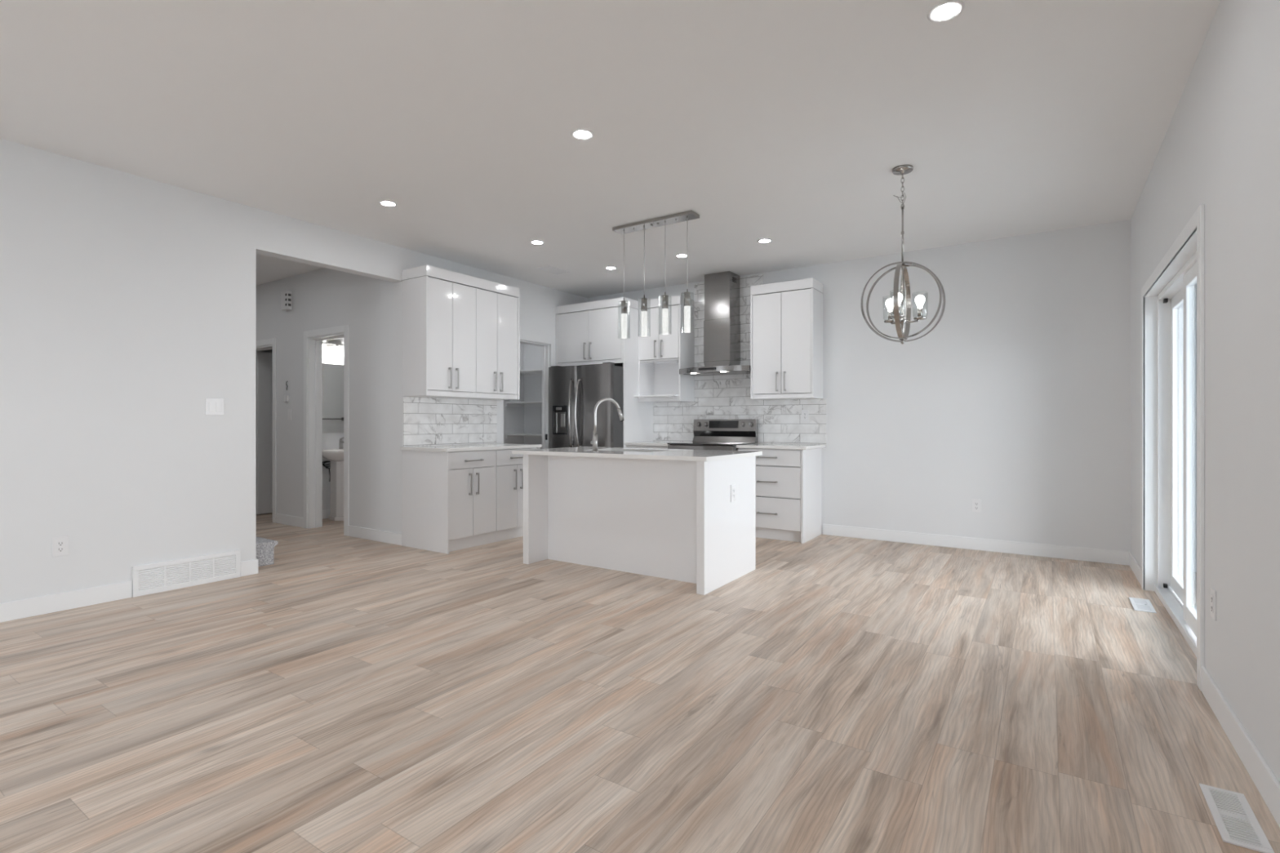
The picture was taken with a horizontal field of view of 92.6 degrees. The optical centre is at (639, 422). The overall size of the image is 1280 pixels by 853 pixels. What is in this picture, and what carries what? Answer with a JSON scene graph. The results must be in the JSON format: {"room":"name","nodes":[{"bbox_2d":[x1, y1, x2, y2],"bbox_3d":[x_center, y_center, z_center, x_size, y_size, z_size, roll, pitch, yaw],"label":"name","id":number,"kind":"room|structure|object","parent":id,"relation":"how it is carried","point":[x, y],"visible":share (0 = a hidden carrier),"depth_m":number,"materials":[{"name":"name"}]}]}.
{"room":"open-plan kitchen","nodes":[
{"label":"open-plan kitchen","id":0,"kind":"room"},
{"bbox_2d":[0,138,586,603],"bbox_3d":[-3.237,-0.242,4.210,0.125,2.755,9.023,0,0,34],"label":"wall","id":1,"kind":"structure","parent":0,"point":[128,301],"depth_m":3.99,"materials":[{"name":"paint"}]},
{"bbox_2d":[52,535,68,556],"bbox_3d":[-3.499,0.745,3.695,0.009,0.117,0.075,0,0,34],"label":"power outlet","id":2,"kind":"object","parent":1,"relation":"attached to","point":[60,544],"visible":1,"depth_m":3.69,"materials":[{"name":"white plastic"}]},
{"bbox_2d":[57,540,64,552],"bbox_3d":[-3.498,0.745,3.694,0.003,0.068,0.034,0,0,34],"label":"receptacle","id":3,"kind":"object","parent":2,"relation":"attached to","point":[60,544],"depth_m":3.69,"materials":[{"name":"white plastic"}]},
{"bbox_2d":[0,559,257,622],"bbox_3d":[-4.338,1.081,2.556,0.149,0.108,5.048,0,0,34],"label":"baseboard","id":4,"kind":"structure","parent":1,"relation":"attached to","point":[28,607],"depth_m":3.73,"materials":[{"name":"white paint"}]},
{"bbox_2d":[132,549,240,597],"bbox_3d":[-3.126,1.035,4.247,0.018,0.200,0.637,0,0,34],"label":"air vent","id":5,"kind":"object","parent":1,"relation":"in","point":[162,576],"visible":1,"depth_m":4.22,"materials":[{"name":"white metal"}]},
{"bbox_2d":[205,398,223,415],"bbox_3d":[-3.043,-0.114,4.380,0.010,0.117,0.116,0,0,34],"label":"light switch","id":6,"kind":"object","parent":1,"relation":"attached to","point":[213,406],"visible":1,"depth_m":4.38,"materials":[{"name":"white plastic"}]},
{"bbox_2d":[401,275,475,398],"bbox_3d":[-1.883,-0.779,5.791,0.376,1.068,0.579,0,0,34],"label":"upper cabinet","id":7,"kind":"object","parent":1,"relation":"attached to","point":[438,317],"visible":1,"depth_m":5.62,"materials":[{"name":"white wood"}]},
{"bbox_2d":[401,264,519,297],"bbox_3d":[-1.730,-1.363,6.038,0.356,0.093,1.160,0,0,34],"label":"crown molding","id":8,"kind":"structure","parent":7,"relation":"on","point":[433,272],"depth_m":5.77,"materials":[{"name":"white paint"}]},
{"bbox_2d":[403,396,497,446],"bbox_3d":[-1.870,-0.012,6.143,0.009,0.464,1.151,0,0,34],"label":"backsplash","id":9,"kind":"structure","parent":1,"relation":"attached to","point":[427,421],"depth_m":6.08,"materials":[{"name":"tile"}]},
{"bbox_2d":[459,288,519,399],"bbox_3d":[-1.561,-0.779,6.274,0.376,1.068,0.580,0,0,34],"label":"upper cabinet","id":10,"kind":"object","parent":1,"relation":"attached to","point":[497,315],"visible":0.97,"depth_m":6.18,"materials":[{"name":"white wood"}]},
{"bbox_2d":[520,339,549,448],"bbox_3d":[-1.348,0.095,7.078,0.098,2.080,0.770,0,0,34],"label":"door frame","id":11,"kind":"structure","parent":1,"relation":"attached to","point":[545,348],"depth_m":7.37,"materials":[{"name":"white paint"}]},
{"bbox_2d":[257,337,343,510],"bbox_3d":[-3.600,-0.242,7.766,3.400,2.755,1.660,0,0,34],"label":"wall","id":12,"kind":"structure","parent":0,"point":[330,440],"depth_m":7.28,"materials":[{"name":"paint"}]},
{"bbox_2d":[322,509,329,519],"bbox_3d":[-3.502,1.081,7.581,0.012,0.108,1.460,0,0,34],"label":"baseboard","id":13,"kind":"structure","parent":12,"relation":"attached to","point":[326,513],"depth_m":7.25,"materials":[{"name":"white paint"}]},
{"bbox_2d":[322,363,343,432],"bbox_3d":[-3.667,-0.294,7.336,0.007,0.822,0.750,0,0,34],"label":"wall mirror","id":14,"kind":"object","parent":12,"relation":"attached to","point":[332,374],"visible":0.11,"depth_m":7.32,"materials":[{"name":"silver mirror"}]},
{"bbox_2d":[322,339,343,359],"bbox_3d":[-3.620,-0.882,7.299,0.127,0.225,0.540,0,0,34],"label":"vanity light","id":15,"kind":"object","parent":12,"relation":"attached to","point":[335,345],"visible":0.4,"depth_m":7.26,"materials":[{"name":"silver metal"}]},
{"bbox_2d":[256,267,395,532],"bbox_3d":[-3.886,-0.242,6.876,3.910,2.755,0.140,0,0,34],"label":"wall","id":16,"kind":"structure","parent":0,"point":[322,298],"depth_m":6.12,"materials":[{"name":"paint"}]},
{"bbox_2d":[256,351,272,514],"bbox_3d":[-4.493,0.124,7.827,0.145,1.998,0.748,0,0,34],"label":"door","id":17,"kind":"structure","parent":16,"relation":"in","point":[264,360],"depth_m":7.57,"materials":[{"name":"white paint"}]},
{"bbox_2d":[256,337,276,523],"bbox_3d":[-4.466,0.085,7.256,0.903,2.100,0.158,0,0,34],"label":"door frame","id":18,"kind":"structure","parent":16,"relation":"attached to","point":[268,344],"depth_m":6.96,"materials":[{"name":"white paint"}]},
{"bbox_2d":[280,290,292,311],"bbox_3d":[-3.917,-1.353,6.778,0.136,0.205,0.056,0,0,34],"label":"door chime","id":19,"kind":"object","parent":16,"relation":"attached to","point":[286,295],"visible":1,"depth_m":6.75,"materials":[{"name":"white plastic"}]},
{"bbox_2d":[284,395,288,401],"bbox_3d":[-3.937,-0.273,6.813,0.065,0.065,0.021,0,0,34],"label":"thermostat","id":20,"kind":"object","parent":16,"relation":"attached to","point":[286,397],"visible":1,"depth_m":6.80,"materials":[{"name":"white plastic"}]},
{"bbox_2d":[303,324,349,536],"bbox_3d":[-3.238,0.075,6.438,0.845,2.120,0.158,0,0,34],"label":"door frame","id":21,"kind":"structure","parent":16,"relation":"attached to","point":[313,340],"depth_m":6.58,"materials":[{"name":"white paint"}]},
{"bbox_2d":[275,513,401,545],"bbox_3d":[-3.163,1.081,6.303,2.322,0.108,0.012,0,0,34],"label":"baseboard","id":22,"kind":"structure","parent":16,"relation":"attached to","point":[384,536],"depth_m":5.99,"materials":[{"name":"white paint"}]},
{"bbox_2d":[503,342,524,444],"bbox_3d":[-1.946,-0.242,8.157,0.100,2.755,1.023,0,0,34],"label":"wall","id":23,"kind":"structure","parent":0,"point":[513,416],"depth_m":8.43,"materials":[{"name":"paint"}]},
{"bbox_2d":[0,0,1220,297],"bbox_3d":[-2.533,-1.680,3.729,9.850,0.120,9.400,0,0,34],"label":"ceiling","id":24,"kind":"structure","parent":0,"point":[788,123],"depth_m":3.24,"materials":[{"name":"paint"}]},
{"bbox_2d":[378,200,397,207],"bbox_3d":[-1.859,-1.617,4.517,0.132,0.005,0.132,0,0,34],"label":"recessed light","id":25,"kind":"object","parent":24,"relation":"in","point":[384,202],"visible":1,"depth_m":4.51,"materials":[{"name":"white plastic"}]},
{"bbox_2d":[529,240,544,244],"bbox_3d":[-0.922,-1.617,5.491,0.132,0.005,0.132,0,0,34],"label":"recessed light","id":26,"kind":"object","parent":24,"relation":"in","point":[534,242],"visible":1,"depth_m":5.49,"materials":[{"name":"white plastic"}]},
{"bbox_2d":[570,128,594,140],"bbox_3d":[-0.322,-1.617,3.434,0.132,0.005,0.132,0,0,34],"label":"recessed light","id":27,"kind":"object","parent":24,"relation":"in","point":[581,134],"visible":1,"depth_m":3.43,"materials":[{"name":"white plastic"}]},
{"bbox_2d":[604,266,617,270],"bbox_3d":[-0.304,-1.617,6.401,0.132,0.005,0.132,0,0,34],"label":"recessed light","id":28,"kind":"object","parent":24,"relation":"in","point":[609,268],"visible":1,"depth_m":6.40,"materials":[{"name":"white plastic"}]},
{"bbox_2d":[612,210,699,338],"bbox_3d":[0.117,-1.161,4.919,0.750,0.917,0.130,0,0,34],"label":"pendant light","id":29,"kind":"object","parent":24,"relation":"hanging from","point":[690,215],"visible":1,"depth_m":4.87,"materials":[{"name":"silver metal"}]},
{"bbox_2d":[621,297,626,338],"bbox_3d":[-0.132,-0.872,5.085,0.100,0.337,0.100,0,0,34],"label":"shade","id":30,"kind":"object","parent":29,"relation":"attached to","point":[624,303],"depth_m":5.06,"materials":[{"name":"clear"}]},
{"bbox_2d":[638,294,649,337],"bbox_3d":[0.034,-0.872,4.975,0.100,0.337,0.100,0,0,34],"label":"shade","id":31,"kind":"object","parent":29,"relation":"attached to","point":[643,300],"depth_m":4.95,"materials":[{"name":"grey glass"}]},
{"bbox_2d":[660,292,668,335],"bbox_3d":[0.201,-0.872,4.864,0.100,0.337,0.100,0,0,34],"label":"shade","id":32,"kind":"object","parent":29,"relation":"attached to","point":[664,298],"depth_m":4.84,"materials":[{"name":"grey glass"}]},
{"bbox_2d":[680,288,693,333],"bbox_3d":[0.367,-0.872,4.753,0.100,0.337,0.100,0,0,34],"label":"shade","id":33,"kind":"object","parent":29,"relation":"attached to","point":[686,295],"depth_m":4.73,"materials":[{"name":"clear"}]},
{"bbox_2d":[675,253,688,257],"bbox_3d":[0.406,-1.617,5.928,0.132,0.005,0.132,0,0,34],"label":"recessed light","id":34,"kind":"object","parent":24,"relation":"in","point":[678,255],"visible":0.92,"depth_m":5.93,"materials":[{"name":"white plastic"}]},
{"bbox_2d":[757,238,772,243],"bbox_3d":[1.111,-1.617,5.447,0.132,0.005,0.132,0,0,34],"label":"recessed light","id":35,"kind":"object","parent":24,"relation":"in","point":[765,240],"visible":1,"depth_m":5.44,"materials":[{"name":"white plastic"}]},
{"bbox_2d":[860,164,945,344],"bbox_3d":[1.674,-1.060,3.900,0.495,1.120,0.381,0,0,-10],"label":"orb chandelier","id":36,"kind":"object","parent":24,"relation":"hanging from","point":[898,298],"visible":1,"depth_m":3.89,"materials":[{"name":"silver metal"}]},
{"bbox_2d":[927,0,964,22],"bbox_3d":[1.202,-1.617,2.407,0.132,0.005,0.132,0,0,34],"label":"recessed light","id":37,"kind":"object","parent":24,"relation":"in","point":[948,10],"visible":1,"depth_m":2.40,"materials":[{"name":"white plastic"}]},
{"bbox_2d":[0,512,1279,852],"bbox_3d":[-2.504,1.195,3.709,9.720,0.120,9.400,0,0,34],"label":"floor","id":38,"kind":"structure","parent":0,"point":[346,694],"depth_m":2.43,"materials":[{"name":"brown wood"}]},
{"bbox_2d":[256,536,278,566],"bbox_3d":[-3.616,0.765,4.759,0.945,0.740,1.083,0,0,34],"label":"carpeted stairs","id":39,"kind":"structure","parent":38,"relation":"on","point":[264,547],"depth_m":4.88,"materials":[{"name":"grey carpet"}]},
{"bbox_2d":[322,448,343,520],"bbox_3d":[-3.489,0.723,7.199,0.455,0.824,0.602,0,0,34],"label":"pedestal sink","id":40,"kind":"object","parent":38,"relation":"on","point":[335,456],"visible":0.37,"depth_m":7.10,"materials":[{"name":"white ceramic"}]},
{"bbox_2d":[322,460,329,481],"bbox_3d":[-3.687,0.572,7.242,0.033,0.249,0.161,0,0,34],"label":"supply hose","id":41,"kind":"object","parent":40,"relation":"attached to","point":[326,461],"visible":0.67,"depth_m":7.23,"materials":[{"name":"black plastic"}]},
{"bbox_2d":[322,448,343,461],"bbox_3d":[-3.489,0.378,7.199,0.455,0.134,0.602,0,0,34],"label":"basin","id":42,"kind":"object","parent":40,"relation":"in","point":[333,455],"depth_m":6.99,"materials":[{"name":"white ceramic"}]},
{"bbox_2d":[338,436,343,448],"bbox_3d":[-3.520,0.235,7.274,0.162,0.153,0.044,0,0,34],"label":"bathroom faucet","id":43,"kind":"object","parent":40,"relation":"on","point":[341,442],"visible":0.69,"depth_m":7.29,"materials":[{"name":"silver metal"}]},
{"bbox_2d":[401,449,496,554],"bbox_3d":[-1.766,0.693,5.712,0.655,0.884,0.581,0,0,34],"label":"base cabinet","id":44,"kind":"object","parent":38,"relation":"on","point":[449,499],"visible":0.98,"depth_m":5.50,"materials":[{"name":"white wood"}]},
{"bbox_2d":[400,443,542,452],"bbox_3d":[-1.608,0.235,5.948,0.659,0.029,1.190,0,0,34],"label":"countertop","id":45,"kind":"structure","parent":44,"relation":"on","point":[446,448],"depth_m":5.63,"materials":[{"name":"white stone"}]},
{"bbox_2d":[493,447,540,542],"bbox_3d":[-1.444,0.693,6.196,0.655,0.884,0.580,0,0,34],"label":"base cabinet","id":46,"kind":"object","parent":38,"relation":"on","point":[509,466],"visible":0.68,"depth_m":5.94,"materials":[{"name":"white wood"}]},
{"bbox_2d":[548,362,622,448],"bbox_3d":[-0.508,0.235,7.204,0.900,1.800,0.869,0,0,34],"label":"refrigerator","id":47,"kind":"object","parent":38,"relation":"on","point":[574,391],"visible":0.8,"depth_m":6.85,"materials":[{"name":"silver metal"}]},
{"bbox_2d":[622,306,653,447],"bbox_3d":[-0.013,-0.089,7.116,0.018,2.448,0.612,0,0,34],"label":"panel","id":48,"kind":"object","parent":38,"relation":"on","point":[637,423],"visible":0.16,"depth_m":7.00,"materials":[{"name":"white paint"}]},
{"bbox_2d":[523,454,755,595],"bbox_3d":[-0.017,0.693,4.852,1.645,0.884,0.880,0,0,34],"label":"kitchen island","id":49,"kind":"object","parent":38,"relation":"on","point":[676,520],"visible":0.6,"depth_m":4.62,"materials":[{"name":"white paint"}]},
{"bbox_2d":[511,446,762,461],"bbox_3d":[-0.044,0.235,4.843,1.760,0.029,0.935,0,0,34],"label":"island countertop","id":50,"kind":"structure","parent":49,"relation":"on","point":[586,451],"depth_m":4.55,"materials":[{"name":"white stone"}]},
{"bbox_2d":[590,397,623,452],"bbox_3d":[-0.244,0.015,4.678,0.266,0.412,0.072,0,0,-19],"label":"kitchen faucet","id":51,"kind":"object","parent":50,"relation":"on","point":[594,442],"visible":0.99,"depth_m":4.63,"materials":[{"name":"silver metal"}]},
{"bbox_2d":[730,484,735,502],"bbox_3d":[0.670,0.503,4.392,0.009,0.122,0.075,0,0,34],"label":"power outlet","id":52,"kind":"object","parent":49,"relation":"attached to","point":[732,486],"visible":1,"depth_m":4.38,"materials":[{"name":"white plastic"}]},
{"bbox_2d":[732,488,734,497],"bbox_3d":[0.672,0.503,4.390,0.003,0.068,0.034,0,0,34],"label":"receptacle","id":53,"kind":"object","parent":52,"relation":"attached to","point":[733,489],"depth_m":4.38,"materials":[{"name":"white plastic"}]},
{"bbox_2d":[626,444,667,448],"bbox_3d":[0.239,0.693,6.952,0.582,0.884,0.603,0,0,34],"label":"base cabinet","id":54,"kind":"object","parent":38,"relation":"on","point":[628,446],"visible":0.03,"depth_m":6.74,"materials":[{"name":"white wood"}]},
{"bbox_2d":[625,441,686,446],"bbox_3d":[0.240,0.235,6.953,0.582,0.029,0.602,0,0,34],"label":"countertop","id":55,"kind":"structure","parent":54,"relation":"on","point":[639,443],"depth_m":6.79,"materials":[{"name":"white stone"}]},
{"bbox_2d":[666,419,758,450],"bbox_3d":[0.764,0.547,6.517,0.760,1.175,0.693,0,0,34],"label":"stove","id":56,"kind":"object","parent":38,"relation":"on","point":[708,434],"visible":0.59,"depth_m":6.66,"materials":[{"name":"silver metal"}]},
{"bbox_2d":[666,441,755,445],"bbox_3d":[0.759,0.222,6.510,0.760,0.017,0.560,0,0,34],"label":"cooktop","id":57,"kind":"object","parent":56,"relation":"in","point":[688,443],"depth_m":6.43,"materials":[{"name":"black glass"}]},
{"bbox_2d":[737,448,822,543],"bbox_3d":[1.407,0.693,6.174,0.671,0.884,0.603,0,0,34],"label":"base cabinet","id":58,"kind":"object","parent":38,"relation":"on","point":[788,482],"visible":0.86,"depth_m":5.92,"materials":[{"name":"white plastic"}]},
{"bbox_2d":[736,443,826,449],"bbox_3d":[1.425,0.235,6.165,0.716,0.029,0.602,0,0,34],"label":"countertop","id":59,"kind":"structure","parent":58,"relation":"on","point":[763,446],"depth_m":6.00,"materials":[{"name":"white stone"}]},
{"bbox_2d":[1128,597,1156,613],"bbox_3d":[3.123,1.129,3.807,0.104,0.012,0.320,0,0,34],"label":"floor vent","id":60,"kind":"object","parent":38,"relation":"in","point":[1138,604],"visible":1,"depth_m":3.79,"materials":[{"name":"white plastic"}]},
{"bbox_2d":[1199,783,1275,852],"bbox_3d":[1.709,1.129,1.761,0.102,0.012,0.315,0,0,34],"label":"floor vent","id":61,"kind":"object","parent":38,"relation":"in","point":[1237,824],"visible":1,"depth_m":1.74,"materials":[{"name":"white plastic"}]},
{"bbox_2d":[524,219,1130,551],"bbox_3d":[1.180,-0.242,6.780,7.050,2.755,0.150,0,0,34],"label":"wall","id":62,"kind":"structure","parent":0,"point":[1017,402],"depth_m":5.44,"materials":[{"name":"paint"}]},
{"bbox_2d":[506,400,542,406],"bbox_3d":[-1.300,-0.253,8.135,0.996,0.058,0.342,0,0,34],"label":"shelf","id":63,"kind":"object","parent":62,"relation":"attached to","point":[539,403],"visible":0.54,"depth_m":8.35,"materials":[{"name":"white wood"}]},
{"bbox_2d":[506,433,542,438],"bbox_3d":[-1.300,0.179,8.135,0.996,0.058,0.342,0,0,34],"label":"shelf","id":64,"kind":"object","parent":62,"relation":"attached to","point":[514,435],"visible":0.53,"depth_m":8.36,"materials":[{"name":"white wood"}]},
{"bbox_2d":[520,368,542,377],"bbox_3d":[-1.300,-0.671,8.135,0.996,0.058,0.342,0,0,34],"label":"shelf","id":65,"kind":"object","parent":62,"relation":"attached to","point":[534,372],"visible":0.25,"depth_m":8.30,"materials":[{"name":"white wood"}]},
{"bbox_2d":[555,306,622,366],"bbox_3d":[-0.447,-0.994,7.383,0.999,0.638,0.645,0,0,34],"label":"upper cabinet","id":66,"kind":"object","parent":62,"relation":"attached to","point":[589,337],"visible":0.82,"depth_m":7.13,"materials":[{"name":"white wood"}]},
{"bbox_2d":[555,295,694,314],"bbox_3d":[-0.198,-1.363,7.236,1.577,0.093,0.615,0,0,34],"label":"crown molding","id":67,"kind":"structure","parent":66,"relation":"on","point":[673,300],"depth_m":7.01,"materials":[{"name":"white paint"}]},
{"bbox_2d":[634,304,694,402],"bbox_3d":[0.280,-0.779,7.034,0.558,1.068,0.421,0,0,34],"label":"upper cabinet","id":68,"kind":"object","parent":62,"relation":"attached to","point":[661,357],"visible":1,"depth_m":6.98,"materials":[{"name":"white paint"}]},
{"bbox_2d":[634,394,679,397],"bbox_3d":[0.267,-0.302,7.032,0.539,0.018,0.402,0,0,34],"label":"shelf","id":69,"kind":"object","parent":68,"relation":"attached to","point":[639,395],"depth_m":6.91,"materials":[{"name":"white paint"}]},
{"bbox_2d":[679,271,750,376],"bbox_3d":[0.837,-1.075,6.610,0.830,1.085,0.494,0,0,34],"label":"range hood","id":70,"kind":"object","parent":62,"relation":"attached to","point":[722,323],"visible":0.98,"depth_m":6.59,"materials":[{"name":"silver metal"}]},
{"bbox_2d":[653,274,826,444],"bbox_3d":[1.027,-0.690,6.787,2.076,1.820,0.009,0,0,34],"label":"backsplash","id":71,"kind":"structure","parent":62,"relation":"attached to","point":[725,397],"depth_m":6.72,"materials":[{"name":"tile"}]},
{"bbox_2d":[801,409,808,421],"bbox_3d":[1.705,-0.075,6.324,0.075,0.117,0.009,0,0,34],"label":"power outlet","id":72,"kind":"object","parent":71,"relation":"attached to","point":[805,413],"visible":1,"depth_m":6.32,"materials":[{"name":"white plastic"}]},
{"bbox_2d":[803,412,806,418],"bbox_3d":[1.704,-0.075,6.323,0.034,0.068,0.003,0,0,34],"label":"receptacle","id":73,"kind":"object","parent":72,"relation":"attached to","point":[804,413],"depth_m":6.32,"materials":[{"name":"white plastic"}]},
{"bbox_2d":[750,277,823,399],"bbox_3d":[1.497,-0.828,6.259,0.650,1.165,0.363,0,0,34],"label":"upper cabinet","id":74,"kind":"object","parent":62,"relation":"attached to","point":[787,317],"visible":1,"depth_m":6.12,"materials":[{"name":"white wood"}]},
{"bbox_2d":[822,524,1128,565],"bbox_3d":[2.884,1.081,5.548,2.453,0.108,0.012,0,0,34],"label":"baseboard","id":75,"kind":"structure","parent":62,"relation":"attached to","point":[1104,556],"depth_m":5.43,"materials":[{"name":"white paint"}]},
{"bbox_2d":[971,498,981,512],"bbox_3d":[3.007,0.740,5.469,0.075,0.117,0.009,0,0,34],"label":"power outlet","id":76,"kind":"object","parent":62,"relation":"attached to","point":[975,504],"visible":1,"depth_m":5.47,"materials":[{"name":"white plastic"}]},
{"bbox_2d":[974,502,978,509],"bbox_3d":[3.006,0.740,5.467,0.034,0.068,0.003,0,0,34],"label":"receptacle","id":77,"kind":"object","parent":76,"relation":"attached to","point":[976,504],"depth_m":5.46,"materials":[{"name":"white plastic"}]},
{"bbox_2d":[1130,0,1279,782],"bbox_3d":[1.491,-0.242,1.064,0.197,2.755,9.023,0,0,34],"label":"wall","id":78,"kind":"structure","parent":0,"point":[1220,149],"depth_m":2.14,"materials":[{"name":"paint"}]},
{"bbox_2d":[1141,204,1204,691],"bbox_3d":[2.951,0.105,3.379,0.092,2.060,1.955,0,0,34],"label":"door frame","id":79,"kind":"structure","parent":78,"relation":"attached to","point":[1191,239],"depth_m":3.69,"materials":[{"name":"white paint"}]},
{"bbox_2d":[1154,250,1196,657],"bbox_3d":[3.020,0.140,3.332,0.135,1.990,1.815,0,0,34],"label":"door","id":80,"kind":"structure","parent":78,"relation":"in","point":[1178,597],"depth_m":3.85,"materials":[{"name":"white glass"}]},
{"bbox_2d":[1128,551,1279,827],"bbox_3d":[1.400,1.081,1.117,0.012,0.108,9.011,0,0,34],"label":"baseboard","id":81,"kind":"structure","parent":78,"relation":"attached to","point":[1265,781],"depth_m":2.04,"materials":[{"name":"white paint"}]},
{"bbox_2d":[1210,586,1216,621],"bbox_3d":[2.280,0.719,2.435,0.009,0.117,0.075,0,0,34],"label":"power outlet","id":82,"kind":"object","parent":78,"relation":"attached to","point":[1213,593],"visible":1,"depth_m":2.42,"materials":[{"name":"white plastic"}]},
{"bbox_2d":[1210,594,1213,613],"bbox_3d":[2.278,0.719,2.436,0.003,0.068,0.034,0,0,34],"label":"receptacle","id":83,"kind":"object","parent":82,"relation":"attached to","point":[1211,595],"depth_m":2.44,"materials":[{"name":"white plastic"}]},
{"label":"outside","id":84,"kind":"structure","parent":0,"visible":0},
{"bbox_3d":[1.387,1.410,0.278,26.000,0.150,30.000,0,0,34],"label":"ground","id":85,"kind":"structure","parent":84,"visible":0},
{"bbox_2d":[1194,293,1195,589],"bbox_3d":[5.170,0.005,4.463,2.140,2.660,0.040,0,0,34],"label":"wall","id":86,"kind":"structure","parent":85,"relation":"on","point":[1195,294],"depth_m":4.92,"materials":[{"name":"white paint"}]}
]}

